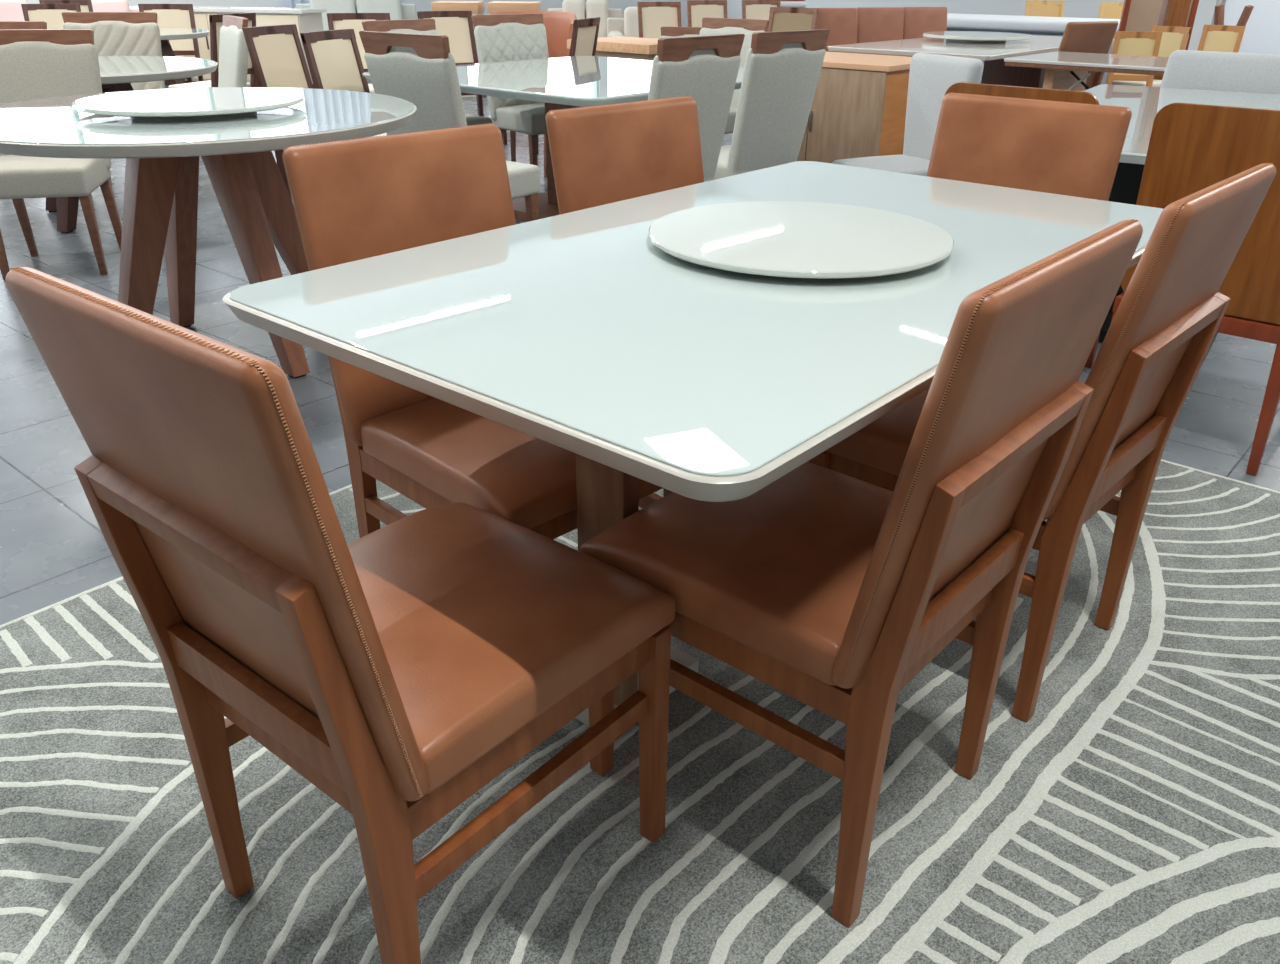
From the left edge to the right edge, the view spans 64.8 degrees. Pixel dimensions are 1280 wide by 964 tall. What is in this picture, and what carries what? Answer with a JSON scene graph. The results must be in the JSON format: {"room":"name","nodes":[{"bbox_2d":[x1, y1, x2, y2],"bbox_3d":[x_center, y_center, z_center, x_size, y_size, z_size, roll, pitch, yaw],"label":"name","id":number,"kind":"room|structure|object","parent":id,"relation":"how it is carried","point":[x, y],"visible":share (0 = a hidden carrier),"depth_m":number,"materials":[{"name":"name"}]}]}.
{"room":"store","nodes":[
{"label":"store","id":0,"kind":"room"},
{"bbox_2d":[25,0,687,34],"bbox_3d":[-6.196,-7.409,11.935,0.200,4.811,23.500,22,34,35],"label":"wall","id":1,"kind":"structure","parent":0,"point":[421,5],"depth_m":15.46,"materials":[{"name":"white paint"}]},
{"bbox_2d":[0,78,1279,624],"bbox_3d":[0.900,-2.389,7.595,18.800,0.100,23.700,22,34,35],"label":"floor","id":2,"kind":"structure","parent":0,"point":[54,548],"depth_m":3.26,"materials":[{"name":"tile"}]},
{"bbox_2d":[0,0,26,20],"bbox_3d":[-6.636,-4.573,10.615,0.800,0.953,0.890,-9,28,-17],"label":"armchair","id":3,"kind":"object","parent":2,"relation":"on","point":[10,10],"visible":0.03,"depth_m":10.59,"materials":[{"name":"pink"}]},
{"bbox_2d":[0,21,48,41],"bbox_3d":[-3.851,-2.274,6.143,0.523,0.947,0.550,-6,28,-12],"label":"dining chair","id":4,"kind":"object","parent":2,"relation":"on","point":[4,25],"visible":0.02,"depth_m":6.17,"materials":[{"name":"brown wood"}]},
{"bbox_2d":[21,4,80,28],"bbox_3d":[-5.000,-3.588,8.697,0.450,0.954,0.550,-9,28,-17],"label":"chair","id":5,"kind":"object","parent":2,"relation":"on","point":[51,14],"visible":0.09,"depth_m":8.70,"materials":[{"name":"beige fabric"}]},
{"bbox_2d":[0,29,121,279],"bbox_3d":[-2.685,-1.474,4.534,0.523,0.997,0.560,-6,28,-12],"label":"dining chair","id":6,"kind":"object","parent":2,"relation":"on","point":[32,67],"visible":0.8,"depth_m":4.54,"materials":[{"name":"beige fabric"}]},
{"bbox_2d":[39,0,92,11],"bbox_3d":[-5.468,-4.122,9.739,0.450,0.954,0.550,-9,28,-17],"label":"chair","id":7,"kind":"object","parent":2,"relation":"on","point":[86,5],"visible":0.03,"depth_m":9.77,"materials":[{"name":"beige"}]},
{"bbox_2d":[61,12,164,180],"bbox_3d":[-3.247,-2.349,6.245,0.554,0.998,0.560,-4,27,-8],"label":"dining chair","id":8,"kind":"object","parent":2,"relation":"on","point":[115,33],"visible":0.3,"depth_m":6.26,"materials":[{"name":"beige fabric"}]},
{"bbox_2d":[91,0,138,11],"bbox_3d":[-5.745,-4.758,10.992,0.800,0.953,0.890,-9,28,-17],"label":"armchair","id":9,"kind":"object","parent":2,"relation":"on","point":[98,5],"visible":0.02,"depth_m":10.95,"materials":[{"name":"pink"}]},
{"bbox_2d":[46,56,217,232],"bbox_3d":[-2.927,-1.851,5.502,1.300,0.784,1.300,6,27,11],"label":"round dining table","id":10,"kind":"object","parent":2,"relation":"on","point":[117,73],"visible":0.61,"depth_m":5.28,"materials":[{"name":"white glass"}]},
{"bbox_2d":[138,4,203,82],"bbox_3d":[-4.143,-3.675,8.882,0.450,0.954,0.550,-4,27,-8],"label":"chair","id":11,"kind":"object","parent":2,"relation":"on","point":[168,15],"visible":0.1,"depth_m":8.93,"materials":[{"name":"beige fabric"}]},
{"bbox_2d":[159,28,208,85],"bbox_3d":[-3.990,-3.263,8.260,1.000,0.784,1.000,12,29,21],"label":"round dining table","id":12,"kind":"object","parent":2,"relation":"on","point":[166,34],"visible":0.3,"depth_m":8.06,"materials":[{"name":"white glass"}]},
{"bbox_2d":[0,87,416,377],"bbox_3d":[-1.482,-0.860,3.524,1.452,0.831,1.452,22,34,35],"label":"round dining table","id":13,"kind":"object","parent":2,"relation":"on","point":[160,204],"visible":0.74,"depth_m":3.29,"materials":[{"name":"grey paint"}]},
{"bbox_2d":[72,87,304,116],"bbox_3d":[-1.480,-1.252,3.340,0.710,0.035,0.710,22,34,35],"label":"lazy susan","id":14,"kind":"object","parent":13,"relation":"on","point":[201,101],"visible":1,"depth_m":3.25,"materials":[{"name":"white glass"}]},
{"bbox_2d":[168,13,257,88],"bbox_3d":[-3.124,-2.943,7.458,0.550,0.954,0.450,10,29,18],"label":"chair","id":15,"kind":"object","parent":2,"relation":"on","point":[216,21],"visible":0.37,"depth_m":7.20,"materials":[{"name":"beige"}]},
{"bbox_2d":[129,5,326,87],"bbox_3d":[-4.848,-5.093,11.793,2.400,0.830,0.560,6,28,11],"label":"sideboard","id":16,"kind":"object","parent":2,"relation":"on","point":[305,19],"visible":0.25,"depth_m":11.38,"materials":[{"name":"white"}]},
{"bbox_2d":[129,5,326,13],"bbox_3d":[-4.845,-5.445,11.614,2.400,0.040,0.560,6,28,11],"label":"countertop","id":17,"kind":"structure","parent":16,"relation":"on","point":[196,8],"depth_m":11.33,"materials":[{"name":"white"}]},
{"bbox_2d":[218,15,247,86],"bbox_3d":[-2.646,-2.292,6.153,0.558,0.987,0.492,-16,31,-29],"label":"dining chair","id":18,"kind":"object","parent":2,"relation":"on","point":[233,50],"visible":0.36,"depth_m":6.03,"materials":[{"name":"fabric"}]},
{"bbox_2d":[242,24,313,201],"bbox_3d":[-1.873,-2.126,5.872,0.550,0.954,0.450,9,28,17],"label":"chair","id":19,"kind":"object","parent":2,"relation":"on","point":[276,54],"visible":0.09,"depth_m":5.80,"materials":[{"name":"beige fabric"}]},
{"bbox_2d":[291,0,355,7],"bbox_3d":[-4.141,-7.601,13.918,0.135,3.305,2.000,22,34,35],"label":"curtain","id":20,"kind":"object","parent":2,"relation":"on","point":[293,2],"visible":0.02,"depth_m":13.78,"materials":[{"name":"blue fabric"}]},
{"bbox_2d":[300,29,386,137],"bbox_3d":[-1.423,-1.923,5.480,0.550,0.954,0.450,9,28,17],"label":"chair","id":21,"kind":"object","parent":2,"relation":"on","point":[333,58],"visible":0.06,"depth_m":5.38,"materials":[{"name":"beige fabric"}]},
{"bbox_2d":[296,0,416,30],"bbox_3d":[-3.593,-5.700,12.877,1.500,0.953,0.890,-5,28,-11],"label":"sofa","id":22,"kind":"object","parent":2,"relation":"on","point":[398,11],"visible":0.06,"depth_m":12.87,"materials":[{"name":"grey"}]},
{"bbox_2d":[309,0,355,30],"bbox_3d":[-3.914,-5.936,12.914,0.560,0.570,0.264,-5,28,-11],"label":"cushion","id":23,"kind":"object","parent":22,"relation":"on","point":[332,6],"depth_m":12.79,"materials":[{"name":"grey fabric"}]},
{"bbox_2d":[356,0,401,19],"bbox_3d":[-3.357,-5.987,13.023,0.560,0.570,0.264,-5,28,-11],"label":"cushion","id":24,"kind":"object","parent":22,"relation":"on","point":[394,7],"depth_m":12.90,"materials":[{"name":"grey fabric"}]},
{"bbox_2d":[327,13,389,92],"bbox_3d":[-1.995,-2.920,7.430,0.450,0.954,0.550,-9,28,-17],"label":"chair","id":25,"kind":"object","parent":2,"relation":"on","point":[336,21],"visible":0.09,"depth_m":7.43,"materials":[{"name":"beige"}]},
{"bbox_2d":[362,19,491,125],"bbox_3d":[-1.214,-2.158,5.912,0.558,0.987,0.492,23,35,37],"label":"dining chair","id":26,"kind":"object","parent":2,"relation":"on","point":[411,26],"visible":0.17,"depth_m":5.86,"materials":[{"name":"fabric"}]},
{"bbox_2d":[359,31,539,221],"bbox_3d":[-0.787,-1.401,4.386,0.492,1.028,0.566,19,32,32],"label":"dining chair","id":27,"kind":"object","parent":2,"relation":"on","point":[420,70],"visible":0.35,"depth_m":4.04,"materials":[{"name":"fabric"}]},
{"bbox_2d":[431,1,484,96],"bbox_3d":[-1.950,-4.733,11.021,0.480,0.930,0.620,0,27,-1],"label":"chair","id":28,"kind":"object","parent":2,"relation":"on","point":[477,7],"visible":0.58,"depth_m":10.56,"materials":[{"name":"beige fabric"}]},
{"bbox_2d":[417,11,506,144],"bbox_3d":[-1.394,-3.166,7.923,0.450,0.954,0.550,-17,32,-30],"label":"chair","id":29,"kind":"object","parent":2,"relation":"on","point":[457,26],"visible":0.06,"depth_m":7.99,"materials":[{"name":"beige"}]},
{"bbox_2d":[471,13,548,193],"bbox_3d":[-0.661,-2.385,6.350,0.523,1.002,0.561,-21,34,-36],"label":"dining chair","id":30,"kind":"object","parent":2,"relation":"on","point":[498,37],"visible":0.58,"depth_m":6.28,"materials":[{"name":"fabric"}]},
{"bbox_2d":[487,1,540,14],"bbox_3d":[-1.350,-4.746,11.056,0.520,0.930,0.620,0,27,-1],"label":"chair","id":31,"kind":"object","parent":2,"relation":"on","point":[495,6],"visible":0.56,"depth_m":10.59,"materials":[{"name":"beige fabric"}]},
{"bbox_2d":[490,11,576,57],"bbox_3d":[-1.057,-4.220,10.096,0.880,0.873,0.785,-2,27,-4],"label":"armchair","id":32,"kind":"object","parent":2,"relation":"on","point":[558,25],"visible":0.09,"depth_m":10.19,"materials":[{"name":"brown leather"}]},
{"bbox_2d":[363,56,743,220],"bbox_3d":[-0.289,-1.901,5.677,1.740,0.751,1.780,22,34,35],"label":"dining table","id":33,"kind":"object","parent":2,"relation":"on","point":[563,83],"visible":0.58,"depth_m":5.30,"materials":[{"name":"white glass"}]},
{"bbox_2d":[510,17,599,161],"bbox_3d":[-0.596,-2.780,7.178,0.550,0.954,0.450,9,28,16],"label":"chair","id":34,"kind":"object","parent":2,"relation":"on","point":[585,31],"visible":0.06,"depth_m":6.97,"materials":[{"name":"beige"}]},
{"bbox_2d":[548,0,621,37],"bbox_3d":[-0.678,-5.581,12.723,0.950,0.923,0.890,-2,27,-4],"label":"sofa","id":35,"kind":"object","parent":2,"relation":"on","point":[594,8],"visible":0.09,"depth_m":12.70,"materials":[{"name":"beige fabric"}]},
{"bbox_2d":[562,0,584,18],"bbox_3d":[-0.839,-5.841,12.808,0.285,0.540,0.260,-2,27,-4],"label":"cushion","id":36,"kind":"object","parent":35,"relation":"on","point":[576,6],"depth_m":12.67,"materials":[{"name":"beige fabric"}]},
{"bbox_2d":[586,0,607,37],"bbox_3d":[-0.544,-5.849,12.828,0.285,0.540,0.260,-2,27,-4],"label":"cushion","id":37,"kind":"object","parent":35,"relation":"on","point":[594,8],"depth_m":12.71,"materials":[{"name":"beige fabric"}]},
{"bbox_2d":[567,36,657,60],"bbox_3d":[-0.052,-3.077,7.978,0.840,0.765,0.620,22,34,35],"label":"coffee table","id":38,"kind":"object","parent":2,"relation":"on","point":[615,47],"visible":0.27,"depth_m":7.58,"materials":[{"name":"brown wood"}]},
{"bbox_2d":[607,7,638,36],"bbox_3d":[0.051,-4.818,11.278,0.800,0.883,0.890,-2,27,-4],"label":"armchair","id":39,"kind":"object","parent":2,"relation":"on","point":[627,26],"visible":0.14,"depth_m":11.28,"materials":[{"name":"beige fabric"}]},
{"bbox_2d":[624,7,638,36],"bbox_3d":[0.038,-5.081,11.373,0.430,0.500,0.254,-2,27,-4],"label":"cushion","id":40,"kind":"object","parent":39,"relation":"on","point":[630,13],"depth_m":11.25,"materials":[{"name":"beige fabric"}]},
{"bbox_2d":[0,459,1279,963],"bbox_3d":[0.295,0.502,1.780,3.030,0.011,3.485,22,34,35],"label":"rug","id":41,"kind":"object","parent":2,"relation":"on","point":[1134,817],"visible":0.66,"depth_m":1.66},
{"bbox_2d":[5,266,674,963],"bbox_3d":[-0.308,0.169,1.351,0.480,0.963,0.597,21,33,34],"label":"leather chair","id":42,"kind":"object","parent":41,"relation":"on","point":[401,668],"visible":1,"depth_m":1.17,"materials":[{"name":"brown leather"}]},
{"bbox_2d":[282,123,671,538],"bbox_3d":[-0.265,-0.143,1.964,0.597,0.963,0.480,25,36,39],"label":"leather chair","id":43,"kind":"object","parent":41,"relation":"on","point":[361,198],"visible":0.58,"depth_m":1.89,"materials":[{"name":"brown leather"}]},
{"bbox_2d":[546,96,703,214],"bbox_3d":[0.155,-0.378,2.434,0.480,0.963,0.597,-23,35,-38],"label":"leather chair","id":44,"kind":"object","parent":41,"relation":"on","point":[611,153],"visible":0.33,"depth_m":2.39,"materials":[{"name":"brown leather"}]},
{"bbox_2d":[223,161,1162,725],"bbox_3d":[0.245,-0.044,1.938,0.952,0.818,1.610,22,34,35],"label":"dining table","id":45,"kind":"object","parent":41,"relation":"on","point":[575,332],"visible":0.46,"depth_m":1.39,"materials":[{"name":"white glass"}]},
{"bbox_2d":[649,201,953,278],"bbox_3d":[0.276,-0.425,1.758,0.522,0.024,0.522,22,34,35],"label":"lazy susan","id":46,"kind":"object","parent":45,"relation":"on","point":[790,239],"visible":1,"depth_m":1.70,"materials":[{"name":"white glass"}]},
{"bbox_2d":[580,219,1142,927],"bbox_3d":[0.275,0.079,1.538,0.597,0.963,0.480,22,34,36],"label":"leather chair","id":47,"kind":"object","parent":41,"relation":"on","point":[831,590],"visible":0.98,"depth_m":1.37,"materials":[{"name":"brown leather"}]},
{"bbox_2d":[927,92,1131,200],"bbox_3d":[0.798,-0.433,2.551,0.480,0.963,0.597,22,34,35],"label":"leather chair","id":48,"kind":"object","parent":41,"relation":"on","point":[1054,147],"visible":0.34,"depth_m":2.52,"materials":[{"name":"brown leather"}]},
{"bbox_2d":[810,163,1275,721],"bbox_3d":[0.700,-0.125,1.944,0.597,0.963,0.480,23,35,37],"label":"leather chair","id":49,"kind":"object","parent":41,"relation":"on","point":[1164,326],"visible":0.7,"depth_m":1.71,"materials":[{"name":"brown leather"}]},
{"bbox_2d":[637,2,681,38],"bbox_3d":[0.267,-4.225,10.015,0.450,0.969,0.553,-9,28,-17],"label":"chair","id":50,"kind":"object","parent":2,"relation":"on","point":[652,16],"visible":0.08,"depth_m":10.04,"materials":[{"name":"beige fabric"}]},
{"bbox_2d":[661,27,701,37],"bbox_3d":[0.341,-2.741,7.187,0.491,0.892,0.539,5,27,9],"label":"dining chair","id":51,"kind":"object","parent":2,"relation":"on","point":[666,32],"visible":0.03,"depth_m":7.22,"materials":[{"name":"wood"}]},
{"bbox_2d":[648,34,744,181],"bbox_3d":[0.059,-1.371,4.340,0.566,1.028,0.492,24,35,38],"label":"dining chair","id":52,"kind":"object","parent":2,"relation":"on","point":[704,69],"visible":0.37,"depth_m":4.03,"materials":[{"name":"fabric"}]},
{"bbox_2d":[687,0,726,26],"bbox_3d":[0.787,-4.558,10.677,0.450,0.969,0.553,-9,28,-17],"label":"chair","id":53,"kind":"object","parent":2,"relation":"on","point":[697,10],"visible":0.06,"depth_m":10.69,"materials":[{"name":"beige fabric"}]},
{"bbox_2d":[699,17,769,133],"bbox_3d":[0.435,-2.366,6.347,0.492,0.987,0.558,20,33,34],"label":"dining chair","id":54,"kind":"object","parent":2,"relation":"on","point":[710,26],"visible":0.17,"depth_m":6.28,"materials":[{"name":"fabric"}]},
{"bbox_2d":[742,0,780,19],"bbox_3d":[1.386,-4.667,10.901,0.450,0.969,0.553,-9,28,-17],"label":"chair","id":55,"kind":"object","parent":2,"relation":"on","point":[751,9],"visible":0.09,"depth_m":10.91,"materials":[{"name":"beige fabric"}]},
{"bbox_2d":[714,29,829,179],"bbox_3d":[0.476,-1.566,4.730,0.492,1.028,0.566,-23,35,-38],"label":"dining chair","id":56,"kind":"object","parent":2,"relation":"on","point":[782,69],"visible":0.6,"depth_m":4.45,"materials":[{"name":"fabric"}]},
{"bbox_2d":[767,7,818,31],"bbox_3d":[1.229,-3.654,8.914,0.450,0.964,0.552,15,31,27],"label":"chair","id":57,"kind":"object","parent":2,"relation":"on","point":[780,18],"visible":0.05,"depth_m":8.92,"materials":[{"name":"beige fabric"}]},
{"bbox_2d":[780,0,805,7],"bbox_3d":[1.690,-5.477,12.452,0.600,1.010,0.600,0,27,0],"label":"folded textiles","id":58,"kind":"object","parent":2,"relation":"on","point":[784,3],"visible":0.08,"depth_m":12.03,"materials":[{"name":"fabric"}]},
{"bbox_2d":[816,8,856,52],"bbox_3d":[1.774,-3.648,8.911,0.480,0.963,0.597,-7,28,-14],"label":"leather chair","id":59,"kind":"object","parent":2,"relation":"on","point":[841,23],"visible":0.38,"depth_m":8.97,"materials":[{"name":"brown leather"}]},
{"bbox_2d":[797,51,911,162],"bbox_3d":[1.298,-2.355,6.580,1.040,0.765,0.776,22,34,35],"label":"base cabinet","id":60,"kind":"object","parent":2,"relation":"on","point":[858,108],"visible":0.28,"depth_m":6.12,"materials":[{"name":"brown wood"}]},
{"bbox_2d":[822,51,911,71],"bbox_3d":[1.302,-2.684,6.415,1.040,0.030,0.770,22,34,35],"label":"countertop","id":61,"kind":"structure","parent":60,"relation":"on","point":[872,62],"depth_m":6.13,"materials":[{"name":"brown wood"}]},
{"bbox_2d":[856,7,903,55],"bbox_3d":[2.262,-3.759,9.136,0.480,0.963,0.597,-8,28,-15],"label":"leather chair","id":62,"kind":"object","parent":2,"relation":"on","point":[874,24],"visible":0.31,"depth_m":9.17,"materials":[{"name":"brown leather"}]},
{"bbox_2d":[832,53,983,175],"bbox_3d":[1.180,-1.439,4.602,0.492,0.926,0.446,-12,29,-22],"label":"upholstered chair","id":63,"kind":"object","parent":2,"relation":"on","point":[930,75],"visible":0.44,"depth_m":4.56,"materials":[{"name":"fabric"}]},
{"bbox_2d":[903,7,946,55],"bbox_3d":[2.737,-3.862,9.347,0.480,0.963,0.597,-9,28,-17],"label":"leather chair","id":64,"kind":"object","parent":2,"relation":"on","point":[917,20],"visible":0.16,"depth_m":9.37,"materials":[{"name":"brown leather"}]},
{"bbox_2d":[828,35,1113,87],"bbox_3d":[2.575,-2.957,7.761,1.200,0.784,2.500,22,34,35],"label":"dining table","id":65,"kind":"object","parent":2,"relation":"on","point":[995,72],"visible":0.41,"depth_m":7.29,"materials":[{"name":"white glass"}]},
{"bbox_2d":[923,31,1031,42],"bbox_3d":[2.567,-3.392,7.698,0.800,0.050,0.800,22,34,35],"label":"lazy susan","id":66,"kind":"object","parent":65,"relation":"on","point":[953,36],"visible":1,"depth_m":7.52,"materials":[{"name":"white glass"}]},
{"bbox_2d":[944,82,1099,367],"bbox_3d":[1.283,-0.826,3.365,0.482,0.956,0.504,22,34,35],"label":"chair","id":67,"kind":"object","parent":2,"relation":"on","point":[1058,95],"visible":0.04,"depth_m":2.99,"materials":[{"name":"wood"}]},
{"bbox_2d":[947,13,1119,83],"bbox_3d":[4.113,-4.637,11.050,2.240,0.820,1.100,22,34,35],"label":"dining table","id":68,"kind":"object","parent":2,"relation":"on","point":[1031,25],"visible":0.22,"depth_m":10.53,"materials":[{"name":"white glass"}]},
{"bbox_2d":[1025,0,1064,16],"bbox_3d":[4.808,-5.178,11.970,0.450,0.959,0.551,1,27,1],"label":"chair","id":69,"kind":"object","parent":2,"relation":"on","point":[1046,8],"visible":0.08,"depth_m":12.00,"materials":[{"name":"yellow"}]},
{"bbox_2d":[1004,51,1168,90],"bbox_3d":[3.051,-2.198,6.277,1.400,0.784,0.880,22,34,35],"label":"dining table","id":70,"kind":"object","parent":2,"relation":"on","point":[1064,70],"visible":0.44,"depth_m":6.16,"materials":[{"name":"white glass"}]},
{"bbox_2d":[1058,21,1117,89],"bbox_3d":[2.933,-2.797,7.255,0.480,0.963,0.597,-13,30,-24],"label":"leather chair","id":71,"kind":"object","parent":2,"relation":"on","point":[1084,37],"visible":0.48,"depth_m":6.86,"materials":[{"name":"brown leather"}]},
{"bbox_2d":[1098,2,1123,18],"bbox_3d":[5.441,-4.896,11.425,0.450,0.959,0.551,1,27,1],"label":"chair","id":72,"kind":"object","parent":2,"relation":"on","point":[1108,10],"visible":0.04,"depth_m":11.45,"materials":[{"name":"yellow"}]},
{"bbox_2d":[1106,31,1162,86],"bbox_3d":[3.616,-2.817,7.404,0.320,0.874,0.496,5,27,9],"label":"chair","id":73,"kind":"object","parent":2,"relation":"on","point":[1139,43],"visible":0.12,"depth_m":7.44,"materials":[{"name":"beige fabric"}]},
{"bbox_2d":[1118,0,1162,31],"bbox_3d":[4.745,-4.196,9.552,0.440,1.400,0.400,2,27,2],"label":"framed board","id":74,"kind":"object","parent":2,"relation":"on","point":[1137,15],"visible":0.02,"depth_m":9.45,"materials":[{"name":"beige wood"}]},
{"bbox_2d":[1112,26,1190,86],"bbox_3d":[4.117,-3.242,8.248,0.496,0.874,0.320,-17,32,-30],"label":"chair","id":75,"kind":"object","parent":2,"relation":"on","point":[1174,38],"visible":0.3,"depth_m":8.16,"materials":[{"name":"brown fabric"}]},
{"bbox_2d":[1154,0,1190,79],"bbox_3d":[4.630,-4.046,8.704,0.440,1.900,0.280,0,27,0],"label":"panel","id":76,"kind":"object","parent":2,"relation":"on","point":[1172,12],"visible":0.14,"depth_m":8.68,"materials":[{"name":"brown wood"}]},
{"bbox_2d":[1084,84,1279,357],"bbox_3d":[1.939,-1.052,4.008,0.840,0.784,2.140,17,31,30],"label":"dining table","id":77,"kind":"object","parent":2,"relation":"on","point":[1144,103],"visible":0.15,"depth_m":4.04,"materials":[{"name":"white glass"}]},
{"bbox_2d":[1185,0,1198,49],"bbox_3d":[5.165,-4.268,9.701,0.230,1.400,0.400,5,27,9],"label":"framed board","id":78,"kind":"object","parent":2,"relation":"on","point":[1194,3],"visible":0.02,"depth_m":9.58,"materials":[{"name":"beige wood"}]},
{"bbox_2d":[1110,103,1279,475],"bbox_3d":[1.709,-0.596,2.920,0.482,0.956,0.504,22,34,35],"label":"chair","id":79,"kind":"object","parent":2,"relation":"on","point":[1192,148],"visible":0.44,"depth_m":2.67,"materials":[{"name":"wood"}]},
{"bbox_2d":[1160,50,1279,94],"bbox_3d":[2.605,-1.464,4.662,0.657,0.936,0.554,22,34,35],"label":"upholstered chair","id":80,"kind":"object","parent":2,"relation":"on","point":[1185,69],"visible":0.15,"depth_m":4.65,"materials":[{"name":"fabric"}]},
{"bbox_2d":[1197,25,1245,52],"bbox_3d":[4.706,-3.345,8.459,0.496,0.874,0.320,-23,35,-38],"label":"chair","id":81,"kind":"object","parent":2,"relation":"on","point":[1217,38],"visible":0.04,"depth_m":8.43,"materials":[{"name":"brown"}]},
{"bbox_2d":[1214,5,1253,25],"bbox_3d":[5.346,-3.839,9.297,0.600,1.004,0.600,17,31,29],"label":"table base","id":82,"kind":"object","parent":2,"relation":"on","point":[1219,10],"visible":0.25,"depth_m":9.05,"materials":[{"name":"wood"}]},
{"bbox_2d":[1211,0,1279,54],"bbox_3d":[6.948,-5.170,11.369,0.940,1.520,0.120,2,27,2],"label":"headboard","id":83,"kind":"object","parent":2,"relation":"on","point":[1261,35],"visible":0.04,"depth_m":11.34,"materials":[{"name":"white"}]},
{"bbox_2d":[727,0,1216,50],"bbox_3d":[8.663,-8.595,14.499,18.800,4.811,0.200,22,34,35],"label":"wall","id":84,"kind":"structure","parent":0,"point":[1072,8],"depth_m":17.20,"materials":[{"name":"white"}]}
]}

